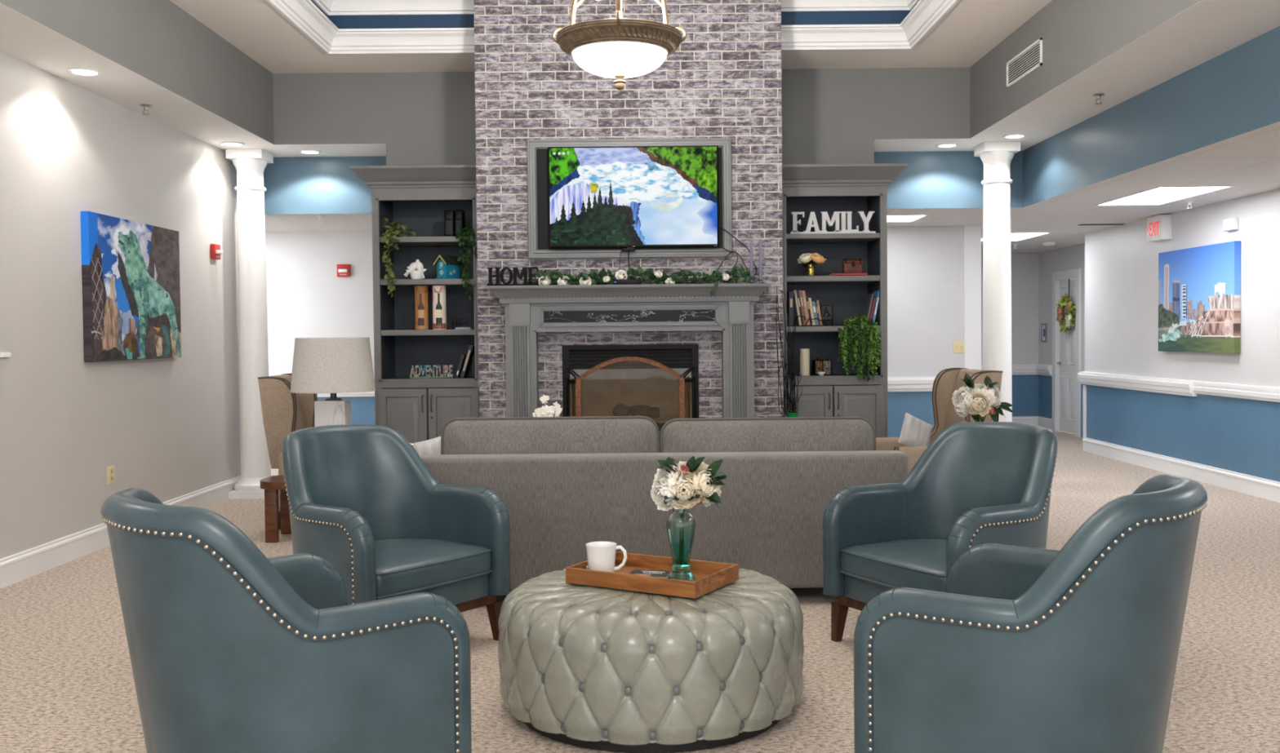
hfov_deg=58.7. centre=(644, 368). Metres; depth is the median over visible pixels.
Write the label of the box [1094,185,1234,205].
ceiling light panel
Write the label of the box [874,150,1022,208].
wall
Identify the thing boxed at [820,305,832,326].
picture frame
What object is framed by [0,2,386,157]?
ceiling
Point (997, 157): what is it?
column
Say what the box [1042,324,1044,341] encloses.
print
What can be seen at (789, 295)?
book
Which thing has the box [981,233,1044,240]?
diffuser
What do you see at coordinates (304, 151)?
recessed light
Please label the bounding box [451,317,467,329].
wire rack
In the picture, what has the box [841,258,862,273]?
wooden chest
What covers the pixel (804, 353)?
pillar candle
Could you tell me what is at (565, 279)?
flower garland
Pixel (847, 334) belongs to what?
trailing plant
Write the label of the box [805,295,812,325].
book
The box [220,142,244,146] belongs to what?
recessed light
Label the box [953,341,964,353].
light switch
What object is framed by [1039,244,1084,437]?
wall
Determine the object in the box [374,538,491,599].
seat cushion
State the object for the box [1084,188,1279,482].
wall
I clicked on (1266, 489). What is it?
baseboard
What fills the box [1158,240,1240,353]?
canvas
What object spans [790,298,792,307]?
print
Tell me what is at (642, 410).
log
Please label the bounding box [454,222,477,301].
trailing vine
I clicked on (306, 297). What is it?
wall
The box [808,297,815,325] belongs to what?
book
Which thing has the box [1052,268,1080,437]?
door
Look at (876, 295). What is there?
book
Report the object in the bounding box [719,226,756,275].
cable
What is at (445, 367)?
word sign
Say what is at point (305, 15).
trim
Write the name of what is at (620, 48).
pendant light
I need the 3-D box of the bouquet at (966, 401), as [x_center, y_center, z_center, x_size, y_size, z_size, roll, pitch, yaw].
[1.968,0.271,6.633,0.335,0.500,0.225,-1,2,0]
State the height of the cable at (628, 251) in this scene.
0.182 m
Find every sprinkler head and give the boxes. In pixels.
[139,103,151,115]
[315,214,324,222]
[1093,93,1104,104]
[1185,200,1195,208]
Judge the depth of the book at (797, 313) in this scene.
8.25 m
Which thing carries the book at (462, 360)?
on the bookcase at (417, 196)
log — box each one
[612,404,630,416]
[628,404,660,418]
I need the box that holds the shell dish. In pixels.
[817,372,825,375]
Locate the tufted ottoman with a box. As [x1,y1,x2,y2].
[497,565,804,752]
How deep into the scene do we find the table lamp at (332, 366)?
6.92 m
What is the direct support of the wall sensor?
attached to the wall at (1237, 435)
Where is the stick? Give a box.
[622,247,635,251]
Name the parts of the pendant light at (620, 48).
scroll arm, scroll arm, lamp shade, scroll arm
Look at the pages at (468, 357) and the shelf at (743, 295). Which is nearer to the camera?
the shelf at (743, 295)
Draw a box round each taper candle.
[749,238,753,278]
[758,238,762,279]
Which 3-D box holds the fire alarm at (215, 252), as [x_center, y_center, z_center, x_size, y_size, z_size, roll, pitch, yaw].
[-3.259,-0.887,8.680,0.062,0.112,0.125,-1,2,0]
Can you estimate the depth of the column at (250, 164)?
8.94 m
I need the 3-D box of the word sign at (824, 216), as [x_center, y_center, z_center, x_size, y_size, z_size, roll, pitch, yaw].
[1.365,-1.052,8.247,0.613,0.161,0.038,-1,2,0]
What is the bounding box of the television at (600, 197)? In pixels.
[547,145,719,248]
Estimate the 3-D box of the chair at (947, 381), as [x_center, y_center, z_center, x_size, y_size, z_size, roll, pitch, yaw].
[1.915,0.513,7.584,0.713,1.004,0.744,-1,2,-4]
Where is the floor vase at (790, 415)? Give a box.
[786,412,798,417]
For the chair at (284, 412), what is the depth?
7.38 m
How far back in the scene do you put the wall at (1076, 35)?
6.84 m
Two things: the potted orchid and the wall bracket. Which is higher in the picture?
the wall bracket
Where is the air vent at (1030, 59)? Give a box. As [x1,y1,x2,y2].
[1006,37,1042,88]
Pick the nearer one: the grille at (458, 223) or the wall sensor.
the grille at (458, 223)
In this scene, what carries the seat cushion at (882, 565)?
on the tub chair at (975, 484)
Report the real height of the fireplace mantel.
1.586 m
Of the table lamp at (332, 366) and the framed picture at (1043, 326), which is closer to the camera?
the table lamp at (332, 366)
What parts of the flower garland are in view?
stem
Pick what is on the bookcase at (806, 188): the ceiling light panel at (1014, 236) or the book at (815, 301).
the book at (815, 301)
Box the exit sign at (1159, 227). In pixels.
[1146,214,1172,241]
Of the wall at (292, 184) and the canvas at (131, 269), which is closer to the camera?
the canvas at (131, 269)
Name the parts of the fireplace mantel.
dentil moulding, frieze moulding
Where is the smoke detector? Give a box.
[1042,241,1055,245]
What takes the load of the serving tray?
on the tufted ottoman
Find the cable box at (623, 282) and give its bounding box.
[613,279,641,284]
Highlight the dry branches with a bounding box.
[773,284,803,417]
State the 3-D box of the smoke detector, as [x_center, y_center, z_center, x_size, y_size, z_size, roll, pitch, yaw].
[4.604,-1.413,12.951,0.144,0.038,0.144,-1,2,0]
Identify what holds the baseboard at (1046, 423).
attached to the wall at (1073, 257)
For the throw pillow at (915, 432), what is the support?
on the chair at (947, 381)
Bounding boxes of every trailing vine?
[382,217,415,297]
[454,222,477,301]
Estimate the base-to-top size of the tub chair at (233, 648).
0.882 m
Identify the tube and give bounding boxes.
[412,285,428,329]
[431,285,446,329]
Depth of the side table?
6.97 m
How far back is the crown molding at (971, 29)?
7.96 m
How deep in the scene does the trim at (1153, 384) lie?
10.42 m
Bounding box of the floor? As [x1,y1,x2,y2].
[0,431,1279,752]
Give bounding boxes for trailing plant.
[836,314,881,382]
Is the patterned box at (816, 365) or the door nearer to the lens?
the patterned box at (816, 365)
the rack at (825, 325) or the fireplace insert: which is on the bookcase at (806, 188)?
the rack at (825, 325)
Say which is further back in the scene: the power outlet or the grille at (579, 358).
the grille at (579, 358)
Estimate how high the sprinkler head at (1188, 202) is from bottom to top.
0.060 m
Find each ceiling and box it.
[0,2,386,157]
[264,121,1279,253]
[874,0,1279,151]
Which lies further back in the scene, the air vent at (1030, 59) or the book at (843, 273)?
the book at (843, 273)
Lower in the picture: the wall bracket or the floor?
the floor
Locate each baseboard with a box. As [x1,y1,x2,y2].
[0,475,240,589]
[1012,416,1038,426]
[1037,416,1052,431]
[1082,437,1279,502]
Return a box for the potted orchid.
[533,394,561,417]
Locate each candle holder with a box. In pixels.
[746,278,756,283]
[756,278,764,283]
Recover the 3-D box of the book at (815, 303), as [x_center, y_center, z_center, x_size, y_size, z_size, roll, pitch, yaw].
[1.258,-0.391,8.324,0.035,0.170,0.142,-1,2,0]
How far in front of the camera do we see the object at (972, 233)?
10.85 m
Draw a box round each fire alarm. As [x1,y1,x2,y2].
[210,244,222,259]
[336,264,351,276]
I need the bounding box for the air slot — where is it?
[1078,223,1124,225]
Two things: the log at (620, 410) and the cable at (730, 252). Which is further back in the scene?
the log at (620, 410)
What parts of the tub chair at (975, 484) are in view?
leg, rail, nailhead trim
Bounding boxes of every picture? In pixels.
[635,573,650,576]
[1040,323,1046,342]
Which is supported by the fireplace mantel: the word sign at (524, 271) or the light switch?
the word sign at (524, 271)
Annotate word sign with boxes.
[409,364,453,378]
[486,266,539,285]
[790,211,875,234]
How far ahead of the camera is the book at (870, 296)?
8.32 m
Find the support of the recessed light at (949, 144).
in the ceiling at (1206, 29)
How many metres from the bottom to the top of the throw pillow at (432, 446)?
0.334 m
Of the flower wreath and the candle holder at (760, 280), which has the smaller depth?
the candle holder at (760, 280)
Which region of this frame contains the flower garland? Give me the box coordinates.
[532,264,754,296]
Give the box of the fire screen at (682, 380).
[564,356,695,418]
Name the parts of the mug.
handle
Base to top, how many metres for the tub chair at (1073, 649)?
0.882 m
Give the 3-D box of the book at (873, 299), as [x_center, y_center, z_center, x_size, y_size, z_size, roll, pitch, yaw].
[1.657,-0.413,8.345,0.056,0.204,0.151,-1,2,0]
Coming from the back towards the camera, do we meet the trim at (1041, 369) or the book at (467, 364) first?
the trim at (1041, 369)
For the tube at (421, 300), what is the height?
0.319 m
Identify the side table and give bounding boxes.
[260,475,291,542]
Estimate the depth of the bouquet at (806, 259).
8.22 m
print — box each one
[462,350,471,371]
[641,571,665,573]
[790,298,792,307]
[874,297,879,315]
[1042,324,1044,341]
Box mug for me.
[585,542,626,572]
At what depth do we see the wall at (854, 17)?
8.04 m
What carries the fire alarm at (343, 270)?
attached to the wall at (306, 297)
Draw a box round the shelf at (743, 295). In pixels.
[486,283,771,306]
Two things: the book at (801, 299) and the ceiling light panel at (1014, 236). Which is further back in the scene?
the ceiling light panel at (1014, 236)
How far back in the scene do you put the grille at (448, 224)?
8.28 m
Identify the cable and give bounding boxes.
[627,251,643,274]
[717,252,732,269]
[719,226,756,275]
[719,245,747,270]
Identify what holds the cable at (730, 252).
hanging from the wall at (723, 80)
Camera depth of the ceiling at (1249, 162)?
8.99 m
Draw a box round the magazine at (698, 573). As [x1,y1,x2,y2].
[613,564,720,582]
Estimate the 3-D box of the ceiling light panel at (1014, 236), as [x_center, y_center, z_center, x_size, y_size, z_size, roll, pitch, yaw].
[3.896,-1.398,12.125,0.530,0.008,1.000,-1,2,0]
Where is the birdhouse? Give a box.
[433,254,462,279]
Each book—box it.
[454,354,466,377]
[460,344,474,377]
[628,569,671,578]
[786,291,793,326]
[792,290,801,325]
[795,291,803,325]
[796,289,807,325]
[801,290,809,325]
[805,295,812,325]
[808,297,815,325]
[811,301,818,325]
[814,300,822,325]
[815,302,820,325]
[828,272,867,275]
[863,293,874,319]
[868,297,875,323]
[872,290,879,325]
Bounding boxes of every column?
[225,148,273,498]
[973,141,1020,422]
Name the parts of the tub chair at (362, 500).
nailhead trim, rail, leg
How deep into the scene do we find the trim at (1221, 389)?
8.74 m
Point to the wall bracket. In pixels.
(2, 354)
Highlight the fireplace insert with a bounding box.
[562,344,698,431]
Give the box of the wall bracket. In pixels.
[0,352,11,357]
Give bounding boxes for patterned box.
[811,358,822,375]
[822,358,832,375]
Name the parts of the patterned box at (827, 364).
patterned panel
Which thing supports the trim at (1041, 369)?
attached to the wall at (1073, 257)
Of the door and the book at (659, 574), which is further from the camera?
the door
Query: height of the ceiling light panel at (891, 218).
0.008 m
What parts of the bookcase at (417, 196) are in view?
door, crown moulding, handle, shelf, shelf, panel, shelf, handle, door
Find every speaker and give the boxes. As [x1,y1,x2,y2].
[444,209,454,236]
[454,209,465,235]
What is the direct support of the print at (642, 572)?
on the book at (659, 574)
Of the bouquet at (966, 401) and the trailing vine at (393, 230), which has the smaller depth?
the bouquet at (966, 401)
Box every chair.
[100,488,471,752]
[257,373,317,529]
[282,425,510,641]
[822,422,1057,642]
[853,475,1207,752]
[875,368,1003,473]
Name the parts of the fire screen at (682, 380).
post, arch frame, post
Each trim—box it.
[266,0,959,54]
[312,0,919,15]
[316,377,935,397]
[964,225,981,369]
[981,364,1037,375]
[1035,364,1052,376]
[1077,371,1196,396]
[1082,385,1086,451]
[1192,381,1279,402]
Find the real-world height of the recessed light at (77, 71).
0.011 m
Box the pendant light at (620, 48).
[551,0,686,89]
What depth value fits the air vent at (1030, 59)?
7.42 m
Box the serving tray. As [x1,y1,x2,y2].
[565,551,738,599]
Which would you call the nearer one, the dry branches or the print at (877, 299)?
the dry branches
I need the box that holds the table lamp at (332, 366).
[290,337,375,426]
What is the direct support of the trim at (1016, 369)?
attached to the wall at (1024, 267)
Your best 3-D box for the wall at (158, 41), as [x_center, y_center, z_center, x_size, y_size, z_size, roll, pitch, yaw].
[-2.839,-1.816,2.584,0.050,0.569,12.284,-1,2,0]
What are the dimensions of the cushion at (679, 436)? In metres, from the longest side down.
1.025 x 0.470 x 0.230 m
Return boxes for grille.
[444,220,453,235]
[455,220,462,234]
[568,348,692,369]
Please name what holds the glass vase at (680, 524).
on the serving tray
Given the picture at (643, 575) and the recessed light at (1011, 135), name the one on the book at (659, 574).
the picture at (643, 575)
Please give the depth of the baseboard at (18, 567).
6.45 m
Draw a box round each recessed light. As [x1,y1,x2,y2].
[66,67,102,75]
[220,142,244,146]
[298,149,321,154]
[935,142,958,147]
[1002,133,1026,138]
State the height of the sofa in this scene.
0.863 m
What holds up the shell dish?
on the bookcase at (806, 188)
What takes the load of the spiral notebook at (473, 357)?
on the bookcase at (417, 196)
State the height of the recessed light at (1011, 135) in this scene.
0.011 m
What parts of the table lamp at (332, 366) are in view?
lamp shade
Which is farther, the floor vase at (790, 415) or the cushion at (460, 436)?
the floor vase at (790, 415)
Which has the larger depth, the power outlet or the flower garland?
the flower garland
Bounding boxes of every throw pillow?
[409,436,440,457]
[897,412,933,446]
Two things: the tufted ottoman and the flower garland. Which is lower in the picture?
the tufted ottoman
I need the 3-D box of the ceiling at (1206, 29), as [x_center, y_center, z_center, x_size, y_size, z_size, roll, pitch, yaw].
[2.508,-1.608,2.879,1.478,0.040,12.835,-1,2,0]
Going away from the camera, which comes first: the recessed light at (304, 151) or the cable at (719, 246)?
the cable at (719, 246)
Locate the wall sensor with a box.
[1223,217,1238,231]
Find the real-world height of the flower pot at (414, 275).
0.056 m
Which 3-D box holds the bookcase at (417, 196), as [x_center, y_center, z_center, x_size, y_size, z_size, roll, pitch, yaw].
[-1.603,-0.209,8.389,0.939,2.467,0.639,-1,2,0]
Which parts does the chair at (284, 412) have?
leg, arm, backrest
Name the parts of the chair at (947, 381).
arm, arm, backrest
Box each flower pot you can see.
[409,271,423,279]
[806,263,814,275]
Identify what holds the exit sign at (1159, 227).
attached to the wall at (1237, 435)
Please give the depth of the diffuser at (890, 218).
10.04 m
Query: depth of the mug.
3.86 m
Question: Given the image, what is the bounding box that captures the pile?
[455,327,472,329]
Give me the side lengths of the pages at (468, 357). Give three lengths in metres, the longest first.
0.159 x 0.013 x 0.001 m
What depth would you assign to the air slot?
10.81 m
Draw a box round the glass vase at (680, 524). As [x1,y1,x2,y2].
[666,507,695,581]
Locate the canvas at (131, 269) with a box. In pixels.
[80,211,181,362]
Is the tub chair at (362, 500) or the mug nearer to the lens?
the mug
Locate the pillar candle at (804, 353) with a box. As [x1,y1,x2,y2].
[800,348,809,375]
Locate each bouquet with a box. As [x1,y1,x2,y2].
[650,456,731,511]
[797,253,826,268]
[951,372,1013,422]
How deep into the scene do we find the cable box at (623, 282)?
7.52 m
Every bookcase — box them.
[349,164,479,444]
[782,163,908,438]
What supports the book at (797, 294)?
on the bookcase at (806, 188)
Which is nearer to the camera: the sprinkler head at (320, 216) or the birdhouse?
the birdhouse
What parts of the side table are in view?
leg, leg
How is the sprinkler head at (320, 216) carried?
attached to the ceiling at (1249, 162)
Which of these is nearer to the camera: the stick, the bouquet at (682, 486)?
the bouquet at (682, 486)
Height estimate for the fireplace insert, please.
0.588 m
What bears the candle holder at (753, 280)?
on the fireplace mantel
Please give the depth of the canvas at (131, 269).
7.13 m
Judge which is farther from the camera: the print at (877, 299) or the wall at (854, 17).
the print at (877, 299)
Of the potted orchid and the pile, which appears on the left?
the pile
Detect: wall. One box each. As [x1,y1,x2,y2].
[0,0,274,144]
[0,51,240,559]
[263,155,386,214]
[265,226,964,437]
[272,66,970,439]
[311,0,911,28]
[473,0,783,434]
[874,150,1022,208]
[969,0,1199,137]
[981,253,1039,417]
[1022,26,1279,207]
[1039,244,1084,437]
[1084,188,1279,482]
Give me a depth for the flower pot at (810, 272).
8.25 m
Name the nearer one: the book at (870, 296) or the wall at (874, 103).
the book at (870, 296)
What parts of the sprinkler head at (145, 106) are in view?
frame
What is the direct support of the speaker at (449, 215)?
on the bookcase at (417, 196)
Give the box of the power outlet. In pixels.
[107,466,115,484]
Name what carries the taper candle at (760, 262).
in the candle holder at (760, 280)
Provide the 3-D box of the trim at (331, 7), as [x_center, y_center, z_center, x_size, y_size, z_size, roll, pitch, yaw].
[-0.169,-2.532,5.134,4.128,0.210,5.810,-1,2,0]
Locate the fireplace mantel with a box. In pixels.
[486,283,771,417]
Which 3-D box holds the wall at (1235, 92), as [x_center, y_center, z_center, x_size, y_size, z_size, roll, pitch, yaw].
[3.179,-1.378,2.888,0.140,0.494,12.836,-1,2,0]
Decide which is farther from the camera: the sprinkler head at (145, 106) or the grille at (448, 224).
the grille at (448, 224)
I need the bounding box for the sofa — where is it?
[420,416,908,591]
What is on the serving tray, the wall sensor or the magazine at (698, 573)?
the magazine at (698, 573)
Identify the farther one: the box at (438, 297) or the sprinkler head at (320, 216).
the sprinkler head at (320, 216)
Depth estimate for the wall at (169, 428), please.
6.73 m
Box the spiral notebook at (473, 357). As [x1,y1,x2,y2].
[471,355,475,377]
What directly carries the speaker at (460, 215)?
on the bookcase at (417, 196)
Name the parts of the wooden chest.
lid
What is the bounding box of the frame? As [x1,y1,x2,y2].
[526,137,732,259]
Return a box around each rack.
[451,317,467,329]
[789,315,826,326]
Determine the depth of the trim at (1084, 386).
11.82 m
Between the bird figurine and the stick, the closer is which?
the stick
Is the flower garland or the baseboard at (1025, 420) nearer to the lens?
the flower garland
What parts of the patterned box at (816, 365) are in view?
patterned panel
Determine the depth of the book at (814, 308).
8.26 m
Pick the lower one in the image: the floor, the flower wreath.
the floor
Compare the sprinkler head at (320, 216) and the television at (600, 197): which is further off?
the sprinkler head at (320, 216)
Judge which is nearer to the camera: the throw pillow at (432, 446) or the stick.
the throw pillow at (432, 446)
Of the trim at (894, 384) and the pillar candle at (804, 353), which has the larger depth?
the trim at (894, 384)
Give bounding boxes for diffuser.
[887,215,924,221]
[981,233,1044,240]
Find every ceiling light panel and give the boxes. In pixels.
[887,214,928,222]
[981,231,1051,241]
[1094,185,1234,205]
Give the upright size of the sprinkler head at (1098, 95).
0.060 m
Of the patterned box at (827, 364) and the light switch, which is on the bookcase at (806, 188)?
the patterned box at (827, 364)
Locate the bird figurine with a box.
[404,259,426,279]
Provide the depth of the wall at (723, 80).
7.71 m
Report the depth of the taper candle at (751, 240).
7.59 m
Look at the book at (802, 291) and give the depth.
8.24 m
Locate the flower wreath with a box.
[1055,279,1075,333]
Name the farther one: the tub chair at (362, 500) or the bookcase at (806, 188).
the bookcase at (806, 188)
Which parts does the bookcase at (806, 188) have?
door, shelf, panel, shelf, shelf, crown moulding, door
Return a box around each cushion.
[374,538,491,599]
[443,418,657,454]
[662,419,873,453]
[840,539,946,592]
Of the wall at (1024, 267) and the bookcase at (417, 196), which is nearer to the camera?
the bookcase at (417, 196)
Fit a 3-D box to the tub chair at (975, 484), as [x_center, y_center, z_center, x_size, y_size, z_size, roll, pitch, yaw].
[1.225,0.670,4.469,0.750,0.882,0.780,-1,2,-29]
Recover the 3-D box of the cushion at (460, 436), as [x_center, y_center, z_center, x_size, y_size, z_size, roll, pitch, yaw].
[-0.450,0.478,5.506,1.038,0.470,0.230,-1,-4,0]
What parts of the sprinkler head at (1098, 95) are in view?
frame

